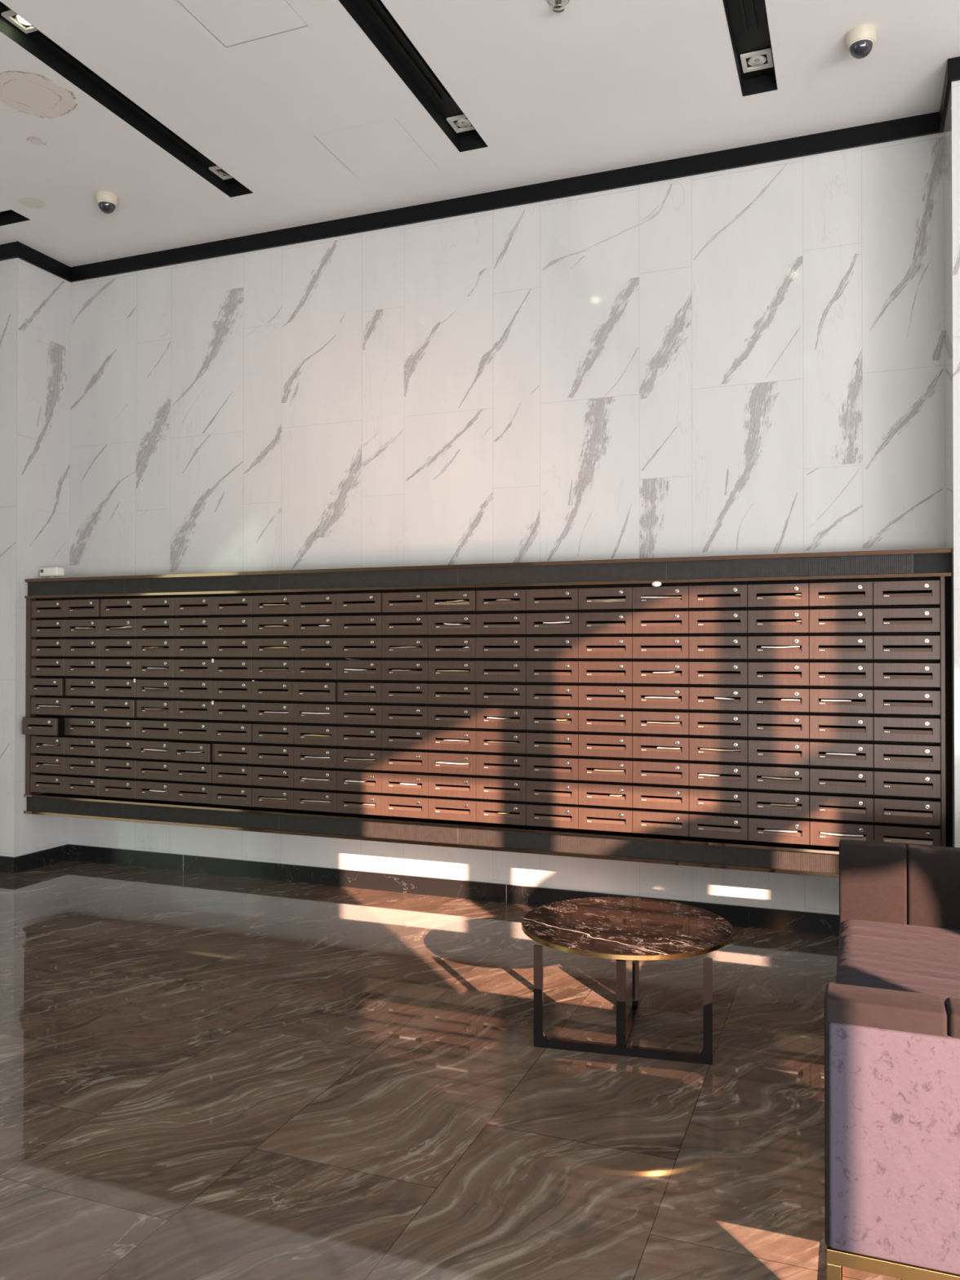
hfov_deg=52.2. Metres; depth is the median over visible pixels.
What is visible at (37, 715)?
shelf
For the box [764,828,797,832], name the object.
letter
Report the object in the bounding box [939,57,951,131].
trim
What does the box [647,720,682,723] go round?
letter
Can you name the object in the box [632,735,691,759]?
mailbox
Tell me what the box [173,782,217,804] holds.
mailbox
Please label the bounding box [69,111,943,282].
trim
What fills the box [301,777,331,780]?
letter
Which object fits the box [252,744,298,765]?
mailbox
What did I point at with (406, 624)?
mailbox
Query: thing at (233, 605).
mailbox
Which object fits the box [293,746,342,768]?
mailbox
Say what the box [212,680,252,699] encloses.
mailbox
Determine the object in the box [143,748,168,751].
letter
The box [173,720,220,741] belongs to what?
mailbox
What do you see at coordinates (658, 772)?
mailbox
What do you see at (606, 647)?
mailbox
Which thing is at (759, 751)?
mailbox
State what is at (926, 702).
mailbox
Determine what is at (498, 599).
letter
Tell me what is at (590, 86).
ceiling
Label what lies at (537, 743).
mailbox
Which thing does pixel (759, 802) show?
mailbox
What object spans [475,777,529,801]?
mailbox
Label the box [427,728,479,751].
mailbox
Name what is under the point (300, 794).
mailbox
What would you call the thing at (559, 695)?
mailbox
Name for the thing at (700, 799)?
mailbox
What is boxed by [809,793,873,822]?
mailbox
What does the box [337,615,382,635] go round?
mailbox
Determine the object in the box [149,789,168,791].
letter
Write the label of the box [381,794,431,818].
mailbox
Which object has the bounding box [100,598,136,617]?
mailbox
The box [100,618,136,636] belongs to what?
mailbox
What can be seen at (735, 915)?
baseboard
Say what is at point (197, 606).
mailbox
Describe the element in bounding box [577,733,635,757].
mailbox
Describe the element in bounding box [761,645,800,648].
letter
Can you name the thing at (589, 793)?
mailbox
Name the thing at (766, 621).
mailbox
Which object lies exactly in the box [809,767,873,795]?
mailbox
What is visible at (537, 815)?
mailbox
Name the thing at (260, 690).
mailbox
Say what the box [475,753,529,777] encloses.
mailbox
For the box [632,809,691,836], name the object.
mailbox
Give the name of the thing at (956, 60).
trim
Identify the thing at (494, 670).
mailbox
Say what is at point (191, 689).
mailbox
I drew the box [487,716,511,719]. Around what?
letter
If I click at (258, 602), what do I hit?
mailbox
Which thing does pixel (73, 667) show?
mailbox
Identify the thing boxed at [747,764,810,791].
mailbox
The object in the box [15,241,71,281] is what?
trim
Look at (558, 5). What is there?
sprinkler head
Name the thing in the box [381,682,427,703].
mailbox
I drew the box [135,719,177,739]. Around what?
mailbox
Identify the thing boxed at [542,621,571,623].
letter
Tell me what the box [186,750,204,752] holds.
letter
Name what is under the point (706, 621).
mailbox
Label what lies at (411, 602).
mailbox
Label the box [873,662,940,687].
mailbox
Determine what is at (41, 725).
mailbox
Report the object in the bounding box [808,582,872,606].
mailbox
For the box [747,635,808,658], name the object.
mailbox
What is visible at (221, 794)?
mailbox
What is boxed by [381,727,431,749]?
mailbox
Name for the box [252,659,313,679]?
mailbox
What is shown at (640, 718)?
mailbox
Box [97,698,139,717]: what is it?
mailbox
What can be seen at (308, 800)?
letter
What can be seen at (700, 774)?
letter
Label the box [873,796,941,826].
mailbox
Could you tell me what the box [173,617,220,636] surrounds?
mailbox
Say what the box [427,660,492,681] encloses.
mailbox
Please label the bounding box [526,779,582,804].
mailbox
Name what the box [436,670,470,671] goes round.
letter
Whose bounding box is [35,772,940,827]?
shelf
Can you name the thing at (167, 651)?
mailbox
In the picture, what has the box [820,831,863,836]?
letter
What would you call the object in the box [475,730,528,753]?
mailbox
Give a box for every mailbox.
[22,715,71,735]
[28,677,64,695]
[30,754,72,773]
[30,773,71,793]
[31,600,76,617]
[31,619,66,637]
[31,639,65,656]
[31,658,65,675]
[31,697,69,715]
[31,735,72,754]
[63,599,109,617]
[64,658,99,676]
[64,678,114,696]
[64,697,104,715]
[64,717,105,736]
[64,737,106,755]
[64,755,105,776]
[64,775,104,795]
[65,619,100,636]
[65,639,100,656]
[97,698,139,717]
[99,658,164,676]
[99,678,136,697]
[99,718,144,737]
[99,737,142,758]
[99,758,140,777]
[99,777,142,798]
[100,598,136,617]
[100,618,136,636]
[100,639,136,656]
[135,699,175,718]
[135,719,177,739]
[135,739,178,759]
[135,760,179,780]
[135,780,179,800]
[136,597,187,616]
[136,617,196,636]
[136,639,173,657]
[136,658,185,677]
[136,679,180,697]
[170,741,217,762]
[173,596,221,616]
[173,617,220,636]
[173,638,212,657]
[173,659,212,677]
[173,680,223,698]
[173,700,212,719]
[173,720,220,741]
[173,761,218,782]
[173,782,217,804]
[211,721,257,742]
[211,784,257,806]
[212,595,252,615]
[212,617,252,635]
[212,638,252,657]
[212,659,252,678]
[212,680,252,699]
[212,701,257,720]
[212,742,257,764]
[212,764,257,785]
[251,680,297,700]
[252,595,302,614]
[252,616,307,635]
[252,638,293,657]
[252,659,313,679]
[252,702,300,722]
[252,723,299,744]
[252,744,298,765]
[252,765,299,787]
[252,786,298,809]
[292,681,347,702]
[293,594,346,613]
[293,616,357,635]
[293,638,337,657]
[293,659,355,679]
[293,702,344,724]
[293,724,343,746]
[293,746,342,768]
[293,768,342,790]
[293,789,342,812]
[336,592,388,613]
[336,769,386,792]
[336,791,386,815]
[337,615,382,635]
[337,637,382,657]
[337,660,382,679]
[337,681,389,702]
[337,703,387,724]
[337,725,386,747]
[337,747,387,770]
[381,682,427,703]
[381,705,431,726]
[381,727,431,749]
[381,749,431,772]
[381,772,431,795]
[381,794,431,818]
[382,591,432,613]
[382,614,427,635]
[382,637,427,657]
[382,660,427,680]
[426,590,475,612]
[427,613,489,635]
[427,637,475,657]
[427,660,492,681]
[427,683,475,704]
[427,706,481,728]
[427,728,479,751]
[427,751,480,774]
[427,774,479,798]
[427,797,480,822]
[475,589,527,611]
[475,613,526,635]
[475,637,526,657]
[475,660,527,681]
[475,684,533,706]
[475,706,528,729]
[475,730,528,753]
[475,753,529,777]
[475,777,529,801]
[475,800,529,825]
[526,588,583,610]
[526,613,577,634]
[526,636,577,657]
[526,661,577,682]
[526,684,585,706]
[526,708,582,731]
[526,732,581,755]
[526,755,582,780]
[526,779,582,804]
[526,803,581,829]
[577,586,638,609]
[577,612,641,634]
[577,636,632,658]
[577,661,640,683]
[577,684,638,708]
[577,709,635,733]
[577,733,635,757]
[577,757,635,782]
[578,782,635,808]
[578,806,635,832]
[632,586,693,609]
[632,611,688,634]
[632,636,688,658]
[632,661,697,684]
[632,685,693,709]
[632,711,692,734]
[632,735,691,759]
[632,760,691,785]
[632,784,691,811]
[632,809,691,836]
[688,584,751,608]
[688,610,751,633]
[688,636,747,658]
[688,662,747,684]
[688,686,751,711]
[688,711,750,736]
[688,737,750,762]
[688,762,750,788]
[688,787,750,814]
[688,813,750,840]
[747,582,808,608]
[747,609,810,633]
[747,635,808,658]
[747,662,811,685]
[747,687,811,711]
[747,713,810,738]
[747,738,810,764]
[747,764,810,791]
[748,790,811,817]
[748,816,811,844]
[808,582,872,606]
[808,608,872,633]
[808,635,872,659]
[809,662,873,686]
[809,688,873,713]
[809,714,873,740]
[809,741,873,768]
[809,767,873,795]
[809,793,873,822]
[809,820,873,846]
[873,580,939,605]
[873,608,940,632]
[873,635,940,659]
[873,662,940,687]
[873,688,940,715]
[873,715,940,742]
[873,742,940,770]
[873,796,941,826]
[874,769,940,798]
[874,823,941,846]
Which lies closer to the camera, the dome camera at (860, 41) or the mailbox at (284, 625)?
the dome camera at (860, 41)
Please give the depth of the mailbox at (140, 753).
6.48 m
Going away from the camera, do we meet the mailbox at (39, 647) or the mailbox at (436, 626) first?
the mailbox at (436, 626)
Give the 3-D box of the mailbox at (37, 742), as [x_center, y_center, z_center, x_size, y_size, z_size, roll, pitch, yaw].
[-2.952,0.734,6.969,0.302,0.118,0.346,0,-1,21]
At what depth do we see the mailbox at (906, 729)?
4.85 m
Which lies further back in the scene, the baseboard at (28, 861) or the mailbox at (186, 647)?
the baseboard at (28, 861)
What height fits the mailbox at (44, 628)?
0.118 m
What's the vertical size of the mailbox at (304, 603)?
0.118 m
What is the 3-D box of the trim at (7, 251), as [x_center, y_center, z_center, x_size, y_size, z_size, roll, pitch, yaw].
[-5.283,-2.715,7.618,4.400,0.106,0.018,0,-1,21]
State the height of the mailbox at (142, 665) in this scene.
0.118 m
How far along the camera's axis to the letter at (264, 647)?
6.15 m
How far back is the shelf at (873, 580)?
5.66 m
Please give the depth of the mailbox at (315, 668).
6.06 m
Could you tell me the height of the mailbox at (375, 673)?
0.118 m
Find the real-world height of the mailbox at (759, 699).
0.118 m
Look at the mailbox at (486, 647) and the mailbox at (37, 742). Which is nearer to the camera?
the mailbox at (486, 647)
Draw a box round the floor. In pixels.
[0,859,904,1279]
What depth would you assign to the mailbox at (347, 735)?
5.94 m
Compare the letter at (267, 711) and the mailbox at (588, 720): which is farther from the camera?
the letter at (267, 711)
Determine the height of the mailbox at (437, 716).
0.118 m
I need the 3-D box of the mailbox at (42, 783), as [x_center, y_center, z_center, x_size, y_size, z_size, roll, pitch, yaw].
[-2.952,1.005,6.966,0.302,0.118,0.346,0,-1,21]
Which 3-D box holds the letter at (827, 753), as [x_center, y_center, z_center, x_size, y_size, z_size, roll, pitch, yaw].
[1.846,0.578,5.005,0.142,0.006,0.122,0,-1,21]
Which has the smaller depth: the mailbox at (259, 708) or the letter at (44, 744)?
the mailbox at (259, 708)
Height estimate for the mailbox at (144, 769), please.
0.118 m
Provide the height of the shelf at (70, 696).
0.014 m
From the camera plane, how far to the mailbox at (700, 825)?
5.17 m
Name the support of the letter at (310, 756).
on the mailbox at (300, 752)
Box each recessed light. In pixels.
[1,9,37,33]
[208,165,232,179]
[446,114,474,133]
[740,48,773,72]
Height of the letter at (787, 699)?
0.005 m
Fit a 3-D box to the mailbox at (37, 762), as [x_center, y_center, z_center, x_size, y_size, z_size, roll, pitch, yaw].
[-2.953,0.869,6.968,0.302,0.118,0.346,0,-1,21]
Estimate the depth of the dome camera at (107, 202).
6.09 m
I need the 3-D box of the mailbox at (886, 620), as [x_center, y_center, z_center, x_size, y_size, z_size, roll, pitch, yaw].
[2.171,-0.097,5.001,0.302,0.118,0.346,0,-1,21]
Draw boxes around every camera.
[40,567,63,577]
[94,191,118,213]
[844,24,877,58]
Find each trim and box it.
[0,241,17,261]
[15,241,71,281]
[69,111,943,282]
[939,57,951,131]
[951,56,959,81]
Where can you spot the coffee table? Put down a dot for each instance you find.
(621, 929)
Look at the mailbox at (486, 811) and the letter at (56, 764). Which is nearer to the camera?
the mailbox at (486, 811)
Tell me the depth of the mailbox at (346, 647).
5.95 m
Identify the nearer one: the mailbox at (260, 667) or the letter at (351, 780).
the letter at (351, 780)
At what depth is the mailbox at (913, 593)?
4.85 m
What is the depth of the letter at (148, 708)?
6.55 m
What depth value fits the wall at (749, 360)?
5.96 m
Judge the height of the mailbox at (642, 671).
0.118 m
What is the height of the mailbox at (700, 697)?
0.118 m
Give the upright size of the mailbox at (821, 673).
0.118 m
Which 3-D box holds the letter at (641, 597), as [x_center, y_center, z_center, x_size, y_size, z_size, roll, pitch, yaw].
[0.998,-0.231,5.340,0.219,0.006,0.122,0,-1,21]
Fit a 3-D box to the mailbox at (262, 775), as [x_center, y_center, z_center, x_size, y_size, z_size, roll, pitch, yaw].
[-1.244,0.863,6.309,0.302,0.118,0.346,0,-1,21]
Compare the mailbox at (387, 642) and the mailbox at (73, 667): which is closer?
the mailbox at (387, 642)
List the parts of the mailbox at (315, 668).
door panel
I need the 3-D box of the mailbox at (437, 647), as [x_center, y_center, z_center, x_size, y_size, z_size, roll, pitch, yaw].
[-0.106,0.047,5.879,0.302,0.118,0.346,0,-1,21]
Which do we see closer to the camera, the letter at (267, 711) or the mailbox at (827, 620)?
the mailbox at (827, 620)
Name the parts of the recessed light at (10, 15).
bulb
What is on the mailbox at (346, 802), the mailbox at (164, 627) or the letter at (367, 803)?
the letter at (367, 803)
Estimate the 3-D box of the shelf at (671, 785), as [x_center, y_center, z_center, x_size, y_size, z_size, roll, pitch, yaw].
[-0.381,0.793,6.006,5.795,0.014,0.297,0,-1,21]
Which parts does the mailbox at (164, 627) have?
door panel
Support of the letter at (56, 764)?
on the mailbox at (37, 762)
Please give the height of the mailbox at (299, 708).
0.118 m
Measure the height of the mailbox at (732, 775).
0.118 m
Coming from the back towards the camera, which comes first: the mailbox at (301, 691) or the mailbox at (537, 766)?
the mailbox at (301, 691)
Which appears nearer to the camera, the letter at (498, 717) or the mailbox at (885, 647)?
the mailbox at (885, 647)
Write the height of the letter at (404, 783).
0.005 m
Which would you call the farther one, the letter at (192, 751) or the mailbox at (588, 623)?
the letter at (192, 751)
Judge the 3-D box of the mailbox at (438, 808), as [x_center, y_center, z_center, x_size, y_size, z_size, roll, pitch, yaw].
[-0.106,0.995,5.868,0.302,0.118,0.346,0,-1,21]
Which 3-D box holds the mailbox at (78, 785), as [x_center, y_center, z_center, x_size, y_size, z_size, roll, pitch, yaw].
[-2.667,1.004,6.856,0.302,0.118,0.346,0,-1,21]
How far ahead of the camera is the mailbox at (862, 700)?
4.96 m
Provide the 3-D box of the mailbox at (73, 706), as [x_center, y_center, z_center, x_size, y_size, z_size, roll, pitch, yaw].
[-2.667,0.462,6.862,0.302,0.118,0.346,0,-1,21]
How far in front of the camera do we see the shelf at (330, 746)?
5.57 m
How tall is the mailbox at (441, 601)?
0.118 m
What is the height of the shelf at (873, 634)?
0.014 m
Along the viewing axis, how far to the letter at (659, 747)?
5.30 m
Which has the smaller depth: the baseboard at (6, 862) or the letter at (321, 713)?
the letter at (321, 713)
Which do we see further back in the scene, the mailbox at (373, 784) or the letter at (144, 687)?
the letter at (144, 687)
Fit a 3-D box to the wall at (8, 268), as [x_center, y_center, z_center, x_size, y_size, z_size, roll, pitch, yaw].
[-5.259,-0.622,7.661,4.400,4.491,0.120,0,-1,21]
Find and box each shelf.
[35,577,939,600]
[35,604,939,620]
[35,632,939,639]
[35,656,939,662]
[35,675,939,689]
[35,695,940,717]
[35,714,940,745]
[35,734,940,772]
[35,753,940,799]
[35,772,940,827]
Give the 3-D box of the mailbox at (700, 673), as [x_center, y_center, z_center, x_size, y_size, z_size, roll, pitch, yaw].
[1.317,0.177,5.328,0.302,0.118,0.346,0,-1,21]
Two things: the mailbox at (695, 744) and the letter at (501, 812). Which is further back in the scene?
the letter at (501, 812)
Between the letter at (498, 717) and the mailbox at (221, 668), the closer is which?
the letter at (498, 717)
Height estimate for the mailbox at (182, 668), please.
0.118 m
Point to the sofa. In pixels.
(892, 1007)
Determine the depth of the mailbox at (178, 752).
6.35 m
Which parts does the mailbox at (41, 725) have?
door panel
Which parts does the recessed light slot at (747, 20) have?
rail, rail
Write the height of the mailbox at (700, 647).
0.118 m
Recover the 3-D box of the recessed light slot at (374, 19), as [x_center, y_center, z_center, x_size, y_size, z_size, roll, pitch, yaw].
[-0.836,-2.852,3.481,0.172,0.093,4.455,0,-1,21]
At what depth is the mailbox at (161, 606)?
6.50 m
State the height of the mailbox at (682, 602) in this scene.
0.118 m
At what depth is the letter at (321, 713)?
6.08 m
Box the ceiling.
[0,0,959,266]
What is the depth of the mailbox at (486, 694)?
5.62 m
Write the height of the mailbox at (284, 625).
0.118 m
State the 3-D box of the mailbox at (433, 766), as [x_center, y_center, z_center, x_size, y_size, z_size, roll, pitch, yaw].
[-0.106,0.724,5.870,0.302,0.118,0.346,0,-1,21]
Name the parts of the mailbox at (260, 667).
door panel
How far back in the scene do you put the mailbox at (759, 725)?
5.07 m
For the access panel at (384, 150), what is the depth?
5.58 m
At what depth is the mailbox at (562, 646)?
5.51 m
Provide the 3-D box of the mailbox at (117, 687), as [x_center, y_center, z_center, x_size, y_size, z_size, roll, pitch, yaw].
[-2.382,0.325,6.753,0.302,0.118,0.346,0,-1,21]
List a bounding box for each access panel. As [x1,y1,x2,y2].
[177,0,306,47]
[313,118,439,184]
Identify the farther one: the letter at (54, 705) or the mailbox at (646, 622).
the letter at (54, 705)
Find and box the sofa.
[824,840,959,1279]
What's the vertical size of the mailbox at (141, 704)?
0.118 m
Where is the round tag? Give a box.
[651,581,661,586]
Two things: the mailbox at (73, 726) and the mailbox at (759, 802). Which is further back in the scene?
the mailbox at (73, 726)
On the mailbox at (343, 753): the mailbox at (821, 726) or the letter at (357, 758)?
the letter at (357, 758)
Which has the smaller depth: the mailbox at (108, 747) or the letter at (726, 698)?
the letter at (726, 698)
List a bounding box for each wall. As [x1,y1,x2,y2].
[0,257,17,857]
[14,257,71,857]
[67,132,945,915]
[942,82,955,847]
[951,80,959,847]
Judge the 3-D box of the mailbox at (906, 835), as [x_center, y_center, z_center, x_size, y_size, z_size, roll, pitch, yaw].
[2.170,0.988,4.990,0.302,0.118,0.346,0,-1,21]
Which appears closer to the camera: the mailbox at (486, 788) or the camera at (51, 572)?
the mailbox at (486, 788)
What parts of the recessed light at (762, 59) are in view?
plate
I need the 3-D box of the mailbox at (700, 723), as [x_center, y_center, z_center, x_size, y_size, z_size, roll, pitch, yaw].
[1.316,0.448,5.326,0.302,0.118,0.346,0,-1,21]
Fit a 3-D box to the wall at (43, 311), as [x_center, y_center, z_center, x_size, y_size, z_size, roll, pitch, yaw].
[-3.195,-0.626,7.065,0.120,4.491,0.493,0,-1,21]
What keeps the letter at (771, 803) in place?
on the mailbox at (759, 802)
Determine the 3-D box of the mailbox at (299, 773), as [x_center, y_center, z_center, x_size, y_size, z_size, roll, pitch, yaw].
[-0.960,0.862,6.198,0.302,0.118,0.346,0,-1,21]
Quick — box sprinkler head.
[546,0,569,13]
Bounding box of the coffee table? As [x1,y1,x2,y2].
[521,897,733,1064]
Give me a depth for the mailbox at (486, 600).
5.62 m
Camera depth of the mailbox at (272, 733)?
6.16 m
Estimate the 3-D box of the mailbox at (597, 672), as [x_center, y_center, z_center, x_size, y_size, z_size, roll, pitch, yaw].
[0.748,0.179,5.547,0.302,0.118,0.346,0,-1,21]
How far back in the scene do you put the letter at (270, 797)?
6.17 m
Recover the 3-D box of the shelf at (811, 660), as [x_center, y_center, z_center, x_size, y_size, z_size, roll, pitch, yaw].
[-0.381,0.116,6.013,5.795,0.014,0.297,0,-1,21]
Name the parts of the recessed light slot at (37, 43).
rail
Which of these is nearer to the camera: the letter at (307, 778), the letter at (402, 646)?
the letter at (402, 646)
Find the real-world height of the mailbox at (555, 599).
0.118 m
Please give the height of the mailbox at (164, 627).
0.118 m
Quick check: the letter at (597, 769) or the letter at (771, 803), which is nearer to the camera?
the letter at (771, 803)
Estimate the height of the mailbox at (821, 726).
0.118 m
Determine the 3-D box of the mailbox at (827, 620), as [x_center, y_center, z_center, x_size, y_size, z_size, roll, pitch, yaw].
[1.885,-0.096,5.112,0.302,0.118,0.346,0,-1,21]
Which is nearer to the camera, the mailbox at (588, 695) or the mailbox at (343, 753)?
the mailbox at (588, 695)
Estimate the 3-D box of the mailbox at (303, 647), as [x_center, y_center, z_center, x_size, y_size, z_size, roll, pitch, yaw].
[-0.960,0.050,6.208,0.302,0.118,0.346,0,-1,21]
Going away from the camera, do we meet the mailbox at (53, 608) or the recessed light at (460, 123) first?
the recessed light at (460, 123)
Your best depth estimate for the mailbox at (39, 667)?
6.82 m
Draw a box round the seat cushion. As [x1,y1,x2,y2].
[835,920,959,1004]
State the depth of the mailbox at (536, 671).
5.51 m
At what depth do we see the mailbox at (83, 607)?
6.70 m
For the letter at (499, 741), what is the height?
0.002 m
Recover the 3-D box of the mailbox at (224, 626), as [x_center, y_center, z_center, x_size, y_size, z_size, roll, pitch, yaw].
[-1.529,-0.084,6.428,0.302,0.118,0.346,0,-1,21]
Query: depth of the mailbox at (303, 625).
6.06 m
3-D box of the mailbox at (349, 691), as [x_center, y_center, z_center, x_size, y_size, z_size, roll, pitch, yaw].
[-0.675,0.320,6.095,0.302,0.118,0.346,0,-1,21]
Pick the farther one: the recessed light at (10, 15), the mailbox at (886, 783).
the mailbox at (886, 783)
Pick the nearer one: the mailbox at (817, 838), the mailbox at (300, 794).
the mailbox at (817, 838)
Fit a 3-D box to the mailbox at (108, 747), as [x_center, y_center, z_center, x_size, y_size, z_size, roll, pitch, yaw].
[-2.383,0.732,6.749,0.302,0.118,0.346,0,-1,21]
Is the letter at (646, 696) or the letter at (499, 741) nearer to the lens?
the letter at (646, 696)
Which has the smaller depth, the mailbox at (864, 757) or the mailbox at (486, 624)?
the mailbox at (864, 757)
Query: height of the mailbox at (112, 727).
0.118 m
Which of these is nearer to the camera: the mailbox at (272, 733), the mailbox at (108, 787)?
the mailbox at (272, 733)
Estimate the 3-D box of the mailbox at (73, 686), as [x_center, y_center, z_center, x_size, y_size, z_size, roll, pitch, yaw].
[-2.667,0.326,6.863,0.302,0.118,0.346,0,-1,21]
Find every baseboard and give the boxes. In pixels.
[0,855,13,873]
[12,844,67,873]
[67,844,839,936]
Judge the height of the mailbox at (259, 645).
0.118 m
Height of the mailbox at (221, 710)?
0.118 m
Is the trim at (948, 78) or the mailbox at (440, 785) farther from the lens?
the mailbox at (440, 785)
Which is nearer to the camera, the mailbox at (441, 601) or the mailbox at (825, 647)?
the mailbox at (825, 647)
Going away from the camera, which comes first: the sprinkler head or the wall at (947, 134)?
the sprinkler head
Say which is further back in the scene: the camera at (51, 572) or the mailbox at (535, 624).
the camera at (51, 572)
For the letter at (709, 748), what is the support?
on the mailbox at (695, 744)
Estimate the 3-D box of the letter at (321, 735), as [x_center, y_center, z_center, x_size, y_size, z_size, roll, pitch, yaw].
[-0.995,0.589,6.100,0.175,0.004,0.122,0,-1,21]
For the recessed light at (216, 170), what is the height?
0.015 m
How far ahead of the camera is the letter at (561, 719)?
5.50 m
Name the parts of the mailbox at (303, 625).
door panel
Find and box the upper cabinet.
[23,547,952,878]
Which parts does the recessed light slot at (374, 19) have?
rail, rail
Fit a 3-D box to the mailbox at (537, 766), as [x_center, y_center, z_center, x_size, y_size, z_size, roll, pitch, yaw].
[0.463,0.722,5.651,0.302,0.118,0.346,0,-1,21]
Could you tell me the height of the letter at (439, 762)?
0.008 m
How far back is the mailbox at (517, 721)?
5.61 m
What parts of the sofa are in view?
arm, arm, panel, arm panel, arm panel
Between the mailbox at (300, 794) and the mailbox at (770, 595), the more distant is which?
the mailbox at (300, 794)
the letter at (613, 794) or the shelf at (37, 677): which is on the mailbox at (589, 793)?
the letter at (613, 794)
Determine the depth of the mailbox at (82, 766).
6.71 m
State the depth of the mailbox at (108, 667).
6.61 m
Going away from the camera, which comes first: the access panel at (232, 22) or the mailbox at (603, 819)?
the access panel at (232, 22)
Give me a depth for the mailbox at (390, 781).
5.83 m
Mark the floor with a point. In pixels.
(203, 1076)
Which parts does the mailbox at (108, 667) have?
door panel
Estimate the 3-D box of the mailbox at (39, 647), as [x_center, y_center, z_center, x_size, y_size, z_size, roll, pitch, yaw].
[-2.952,0.056,6.976,0.302,0.118,0.346,0,-1,21]
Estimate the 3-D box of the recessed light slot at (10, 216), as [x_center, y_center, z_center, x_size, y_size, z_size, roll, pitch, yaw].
[-4.665,-2.818,7.039,3.570,0.093,0.160,0,-1,21]
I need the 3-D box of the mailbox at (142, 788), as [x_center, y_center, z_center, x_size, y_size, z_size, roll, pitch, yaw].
[-2.099,1.002,6.638,0.302,0.118,0.346,0,-1,21]
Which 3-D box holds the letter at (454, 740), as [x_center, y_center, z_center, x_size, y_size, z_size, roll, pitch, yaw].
[-0.120,0.587,5.763,0.153,0.003,0.122,0,-1,21]
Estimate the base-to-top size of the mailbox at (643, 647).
0.118 m
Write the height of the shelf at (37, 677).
0.014 m
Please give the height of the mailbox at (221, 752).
0.118 m
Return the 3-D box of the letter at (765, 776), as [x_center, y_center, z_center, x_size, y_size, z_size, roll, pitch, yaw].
[1.572,0.714,5.109,0.186,0.008,0.122,0,-1,21]
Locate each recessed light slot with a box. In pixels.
[0,1,253,197]
[0,209,30,226]
[338,0,488,152]
[722,0,777,96]
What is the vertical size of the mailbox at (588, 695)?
0.118 m
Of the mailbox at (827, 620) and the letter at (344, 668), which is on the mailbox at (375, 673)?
the letter at (344, 668)
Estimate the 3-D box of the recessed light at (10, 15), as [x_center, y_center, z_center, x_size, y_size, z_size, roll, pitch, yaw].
[-2.101,-2.870,4.529,0.144,0.015,0.144,0,-1,21]
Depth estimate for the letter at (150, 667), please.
6.50 m
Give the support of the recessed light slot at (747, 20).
attached to the ceiling
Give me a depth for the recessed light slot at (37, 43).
5.16 m
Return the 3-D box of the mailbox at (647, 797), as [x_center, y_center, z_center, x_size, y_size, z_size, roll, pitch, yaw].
[1.032,0.856,5.432,0.302,0.118,0.346,0,-1,21]
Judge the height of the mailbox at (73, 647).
0.118 m
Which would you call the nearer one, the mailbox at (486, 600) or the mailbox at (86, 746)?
the mailbox at (486, 600)
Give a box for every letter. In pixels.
[38,704,60,706]
[42,763,60,765]
[43,743,60,745]
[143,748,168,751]
[144,687,168,688]
[144,707,168,709]
[147,666,168,668]
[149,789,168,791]
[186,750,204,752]
[259,796,288,799]
[264,647,288,648]
[264,711,288,712]
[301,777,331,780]
[301,799,331,802]
[302,711,331,714]
[302,733,331,736]
[304,755,331,758]
[344,668,372,670]
[345,757,376,759]
[345,779,368,782]
[362,802,375,805]
[390,646,422,648]
[400,782,420,785]
[435,760,470,764]
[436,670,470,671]
[444,738,470,741]
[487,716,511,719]
[487,740,519,742]
[497,599,514,600]
[498,811,509,813]
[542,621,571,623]
[555,718,571,720]
[594,768,625,771]
[609,793,622,796]
[640,596,681,598]
[644,696,680,697]
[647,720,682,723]
[657,746,682,749]
[698,773,720,776]
[699,747,740,751]
[714,697,736,699]
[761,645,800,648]
[761,775,799,779]
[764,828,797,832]
[770,802,797,805]
[781,697,800,700]
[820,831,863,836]
[821,698,851,701]
[826,751,856,755]
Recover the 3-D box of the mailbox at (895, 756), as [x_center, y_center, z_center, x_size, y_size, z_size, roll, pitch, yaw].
[2.170,0.581,4.995,0.302,0.118,0.346,0,-1,21]

